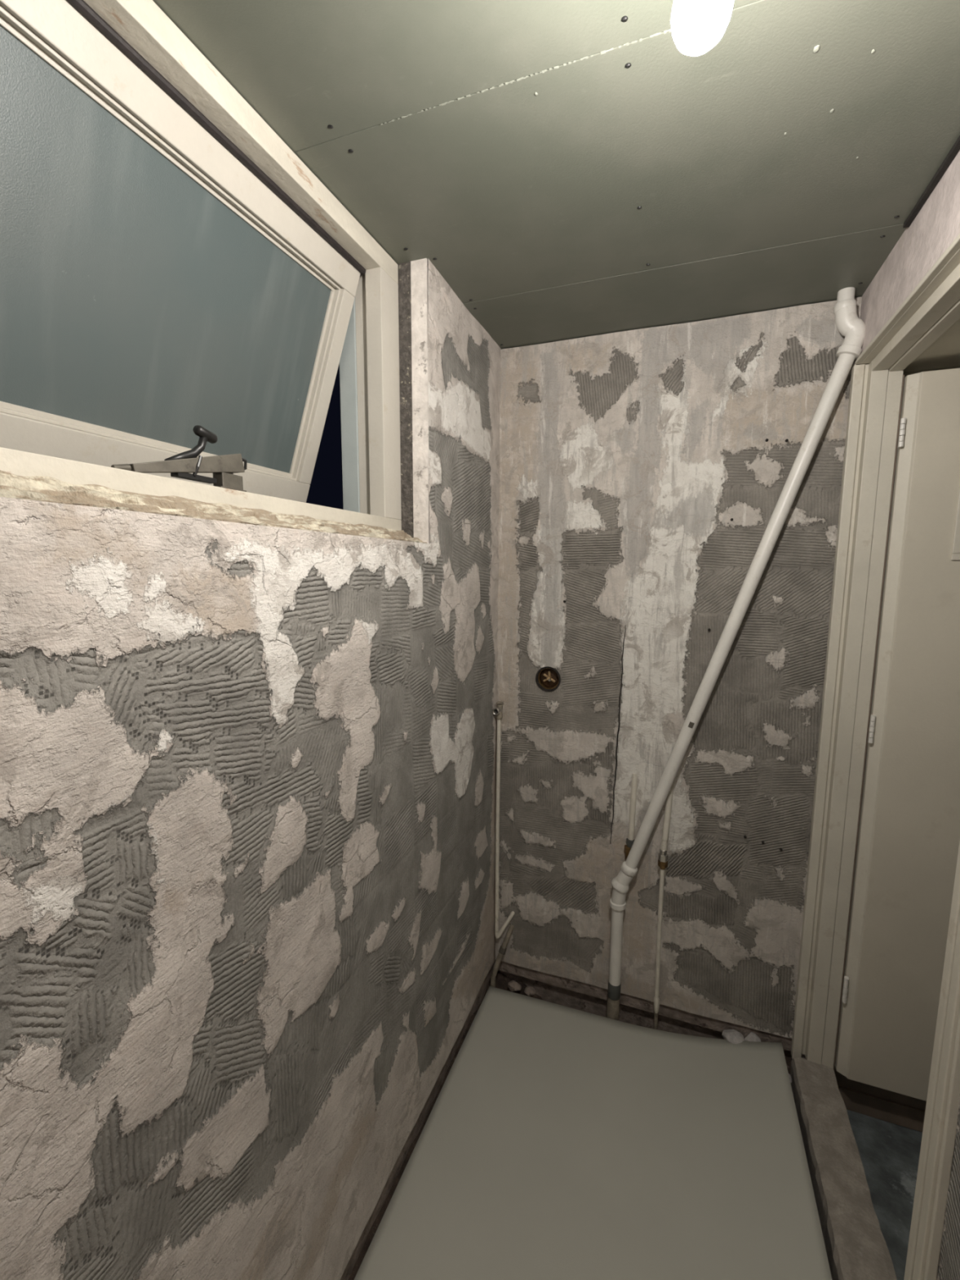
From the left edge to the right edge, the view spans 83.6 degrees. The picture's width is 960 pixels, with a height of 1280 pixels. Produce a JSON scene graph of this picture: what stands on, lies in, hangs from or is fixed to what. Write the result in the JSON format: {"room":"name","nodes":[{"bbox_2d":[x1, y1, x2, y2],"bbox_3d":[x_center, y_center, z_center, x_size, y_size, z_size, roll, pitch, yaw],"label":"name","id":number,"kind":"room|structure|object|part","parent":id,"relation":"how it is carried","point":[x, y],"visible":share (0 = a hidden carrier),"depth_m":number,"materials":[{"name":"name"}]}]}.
{"room":"building under construction","nodes":[
{"label":"building under construction","id":0,"kind":"room"},
{"bbox_2d":[0,257,501,1279],"bbox_3d":[-0.472,0.408,0.978,0.226,2.650,2.500,3,8,20],"label":"wall","id":1,"kind":"structure","parent":0,"point":[247,840],"depth_m":0.89,"materials":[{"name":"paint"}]},
{"bbox_2d":[0,0,426,543],"bbox_3d":[-0.542,-0.545,0.859,0.362,0.724,1.352,3,8,20],"label":"window","id":2,"kind":"structure","parent":1,"relation":"in","point":[183,299],"depth_m":0.92,"materials":[{"name":"beige paint"}]},
{"bbox_3d":[-0.621,-0.583,0.864,0.161,0.452,1.093,3,8,20],"label":"glass pane","id":3,"kind":"part","parent":2,"relation":"part of","materials":[{"name":"glass"}]},
{"bbox_3d":[-0.467,-0.315,0.869,0.021,0.070,0.094,3,8,20],"label":"stay handle","id":4,"kind":"part","parent":2,"relation":"part of","materials":[{"name":"black plastic"}]},
{"bbox_3d":[-0.474,-0.230,0.869,0.045,0.045,1.344,3,8,20],"label":"sill rail","id":5,"kind":"part","parent":2,"relation":"part of","materials":[{"name":"beige paint"}]},
{"bbox_3d":[-0.470,-0.876,0.785,0.045,0.048,1.344,3,8,20],"label":"head rail","id":6,"kind":"part","parent":2,"relation":"part of","materials":[{"name":"beige paint"}]},
{"bbox_3d":[-0.332,-0.632,1.445,0.050,0.629,0.079,3,8,20],"label":"post","id":7,"kind":"part","parent":2,"relation":"part of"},
{"bbox_3d":[-0.289,-0.630,1.431,0.040,0.629,0.075,3,8,20],"label":"post","id":8,"kind":"part","parent":2,"relation":"part of","materials":[{"name":"beige paint"}]},
{"bbox_3d":[-0.252,-0.627,1.410,0.045,0.605,0.089,3,8,20],"label":"jamb post","id":9,"kind":"part","parent":2,"relation":"part of","materials":[{"name":"beige paint"}]},
{"bbox_2d":[493,715,497,962],"bbox_3d":[0.061,0.808,2.158,0.004,1.060,0.012,3,8,20],"label":"pipe","id":10,"kind":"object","parent":1,"relation":"attached to","point":[495,715],"depth_m":2.13,"materials":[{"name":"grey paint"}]},
{"bbox_2d":[490,924,514,987],"bbox_3d":[0.094,1.300,2.191,0.110,0.276,0.030,-3,8,-26],"label":"drain pipe","id":11,"kind":"object","parent":1,"relation":"attached to","point":[502,950],"visible":0.9,"depth_m":2.18,"materials":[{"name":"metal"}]},
{"bbox_2d":[152,0,959,349],"bbox_3d":[0.085,-0.902,0.573,1.421,0.062,2.650,3,8,20],"label":"ceiling","id":12,"kind":"structure","parent":0,"point":[567,171],"depth_m":0.98,"materials":[{"name":"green paint"}]},
{"bbox_2d":[671,0,733,56],"bbox_3d":[0.229,-0.740,0.540,0.060,0.252,0.060,3,8,20],"label":"light bulb","id":13,"kind":"object","parent":12,"relation":"hanging from","point":[697,26],"visible":1,"depth_m":0.54,"materials":[{"name":"white"}]},
{"bbox_2d":[348,971,792,1279],"bbox_3d":[0.187,1.626,0.909,1.213,0.120,2.545,3,8,20],"label":"floor","id":14,"kind":"structure","parent":0,"point":[502,980],"depth_m":1.65,"materials":[{"name":"grey concrete"}]},
{"bbox_2d":[507,980,521,991],"bbox_3d":[0.142,1.403,2.174,0.044,0.039,0.056,-6,10,-41],"label":"lump","id":15,"kind":"object","parent":14,"relation":"on","point":[513,985],"visible":1,"depth_m":2.16,"materials":[{"name":"brick"}]},
{"bbox_2d":[524,986,536,995],"bbox_3d":[0.200,1.413,2.157,0.045,0.033,0.039,-2,8,-20],"label":"lump","id":16,"kind":"object","parent":14,"relation":"on","point":[529,990],"visible":1,"depth_m":2.15,"materials":[{"name":"brick"}]},
{"bbox_2d":[354,986,831,1279],"bbox_3d":[0.130,1.527,0.920,1.044,0.072,2.388,3,8,20],"label":"sheet","id":17,"kind":"object","parent":14,"relation":"on","point":[557,1142],"visible":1,"depth_m":1.50,"materials":[{"name":"grey plastic"}]},
{"bbox_2d":[721,1029,744,1044],"bbox_3d":[0.899,1.409,1.902,0.066,0.048,0.072,-3,8,-22],"label":"lump","id":18,"kind":"object","parent":14,"relation":"on","point":[732,1036],"visible":0.85,"depth_m":1.89,"materials":[{"name":"paint"}]},
{"bbox_2d":[744,1031,760,1041],"bbox_3d":[0.958,1.410,1.887,0.048,0.043,0.057,-3,8,-25],"label":"lump","id":19,"kind":"object","parent":14,"relation":"on","point":[752,1037],"visible":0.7,"depth_m":1.88,"materials":[{"name":"paint"}]},
{"bbox_2d":[492,297,959,1056],"bbox_3d":[1.161,0.313,1.778,2.720,2.650,0.166,3,8,20],"label":"wall","id":20,"kind":"structure","parent":0,"point":[644,473],"depth_m":1.87,"materials":[{"name":"paint"}]},
{"bbox_2d":[492,701,514,938],"bbox_3d":[0.093,0.724,2.127,0.106,0.988,0.042,-3,8,-23],"label":"supply pipe","id":21,"kind":"object","parent":20,"relation":"attached to","point":[497,711],"visible":1,"depth_m":2.12,"materials":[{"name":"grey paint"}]},
{"bbox_2d":[492,706,502,715],"bbox_3d":[0.066,0.271,2.051,0.031,0.027,0.028,3,8,20],"label":"outlet","id":22,"kind":"object","parent":21,"relation":"attached to","point":[498,710],"depth_m":2.05,"materials":[{"name":"silver metal"}]},
{"bbox_2d":[535,666,560,691],"bbox_3d":[0.263,0.144,2.034,0.096,0.096,0.048,3,8,20],"label":"shower valve","id":23,"kind":"object","parent":20,"relation":"attached to","point":[548,679],"visible":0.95,"depth_m":2.03,"materials":[{"name":"gold metal"}]},
{"bbox_2d":[609,625,625,844],"bbox_3d":[0.501,0.353,1.947,0.025,0.820,0.012,3,8,20],"label":"trim","id":24,"kind":"structure","parent":20,"relation":"attached to","point":[624,625],"depth_m":1.94,"materials":[{"name":"grey metal"}]},
{"bbox_2d":[623,773,636,861],"bbox_3d":[0.553,0.651,1.965,0.038,0.337,0.038,3,8,20],"label":"supply pipe","id":25,"kind":"object","parent":20,"relation":"attached to","point":[629,841],"visible":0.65,"depth_m":1.95,"materials":[{"name":"white paint"}]},
{"bbox_2d":[653,782,673,1029],"bbox_3d":[0.659,0.983,1.951,0.033,1.032,0.066,5,8,30],"label":"supply pipe","id":26,"kind":"object","parent":20,"relation":"attached to","point":[663,855],"visible":0.94,"depth_m":1.92,"materials":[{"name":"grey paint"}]},
{"bbox_2d":[606,287,865,1020],"bbox_3d":[0.786,0.250,1.777,0.645,2.552,0.064,3,8,20],"label":"pipe","id":27,"kind":"object","parent":20,"relation":"attached to","point":[847,322],"visible":0.95,"depth_m":1.71,"materials":[{"name":"paint"}]},
{"bbox_2d":[833,1057,926,1132],"bbox_3d":[1.746,1.526,1.619,1.193,0.170,0.017,3,8,20],"label":"baseboard","id":28,"kind":"structure","parent":20,"relation":"attached to","point":[908,1112],"depth_m":1.77,"materials":[{"name":"brown paint"}]},
{"bbox_2d":[801,150,959,1279],"bbox_3d":[0.706,0.471,0.541,0.110,2.650,2.500,3,8,20],"label":"wall","id":29,"kind":"structure","parent":0,"point":[936,225],"depth_m":1.11,"materials":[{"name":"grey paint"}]},
{"bbox_2d":[791,233,959,1279],"bbox_3d":[1.343,0.385,1.096,0.938,2.244,0.998,3,8,20],"label":"door","id":30,"kind":"structure","parent":29,"relation":"in","point":[898,1030],"depth_m":1.56,"materials":[{"name":"beige paint"}]},
{"bbox_3d":[1.083,0.308,1.688,0.027,2.242,0.042,3,8,20],"label":"architrave","id":31,"kind":"part","parent":30,"relation":"part of","materials":[{"name":"beige paint"}]},
{"bbox_3d":[1.129,0.305,1.664,0.098,2.225,0.074,3,8,20],"label":"frame","id":32,"kind":"part","parent":30,"relation":"part of","materials":[{"name":"beige paint"}]},
{"bbox_3d":[0.912,-0.739,1.089,0.014,0.017,0.950,3,8,20],"label":"architrave","id":33,"kind":"part","parent":30,"relation":"part of","materials":[{"name":"beige paint"}]},
{"bbox_3d":[0.751,0.407,0.826,0.019,2.224,0.062,3,8,20],"label":"architrave","id":34,"kind":"part","parent":30,"relation":"part of","materials":[{"name":"beige paint"}]},
{"bbox_3d":[1.537,-0.382,1.353,0.527,0.356,0.006,3,8,20],"label":"panel moulding","id":35,"kind":"part","parent":30,"relation":"part of","materials":[{"name":"beige paint"}]},
{"bbox_2d":[902,135,959,227],"bbox_3d":[0.633,-0.834,0.321,0.011,0.011,1.950,3,8,20],"label":"trim","id":36,"kind":"structure","parent":29,"relation":"attached to","point":[955,148],"depth_m":1.09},
{"bbox_2d":[846,1109,922,1279],"bbox_3d":[1.460,1.703,0.909,1.219,0.010,1.620,3,8,20],"label":"floor","id":37,"kind":"structure","parent":0,"point":[890,1153],"depth_m":1.62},
{"bbox_2d":[790,1057,897,1279],"bbox_3d":[0.938,1.549,1.359,0.129,0.207,0.925,3,8,20],"label":"threshold","id":38,"kind":"object","parent":37,"relation":"on","point":[856,1248],"visible":0.87,"depth_m":1.44,"materials":[{"name":"stone"}]},
{"bbox_2d":[903,319,959,373],"bbox_3d":[1.463,-0.673,0.540,1.193,0.074,1.700,3,8,20],"label":"ceiling","id":39,"kind":"structure","parent":0,"point":[944,353],"depth_m":1.41,"materials":[{"name":"paint"}]}
]}

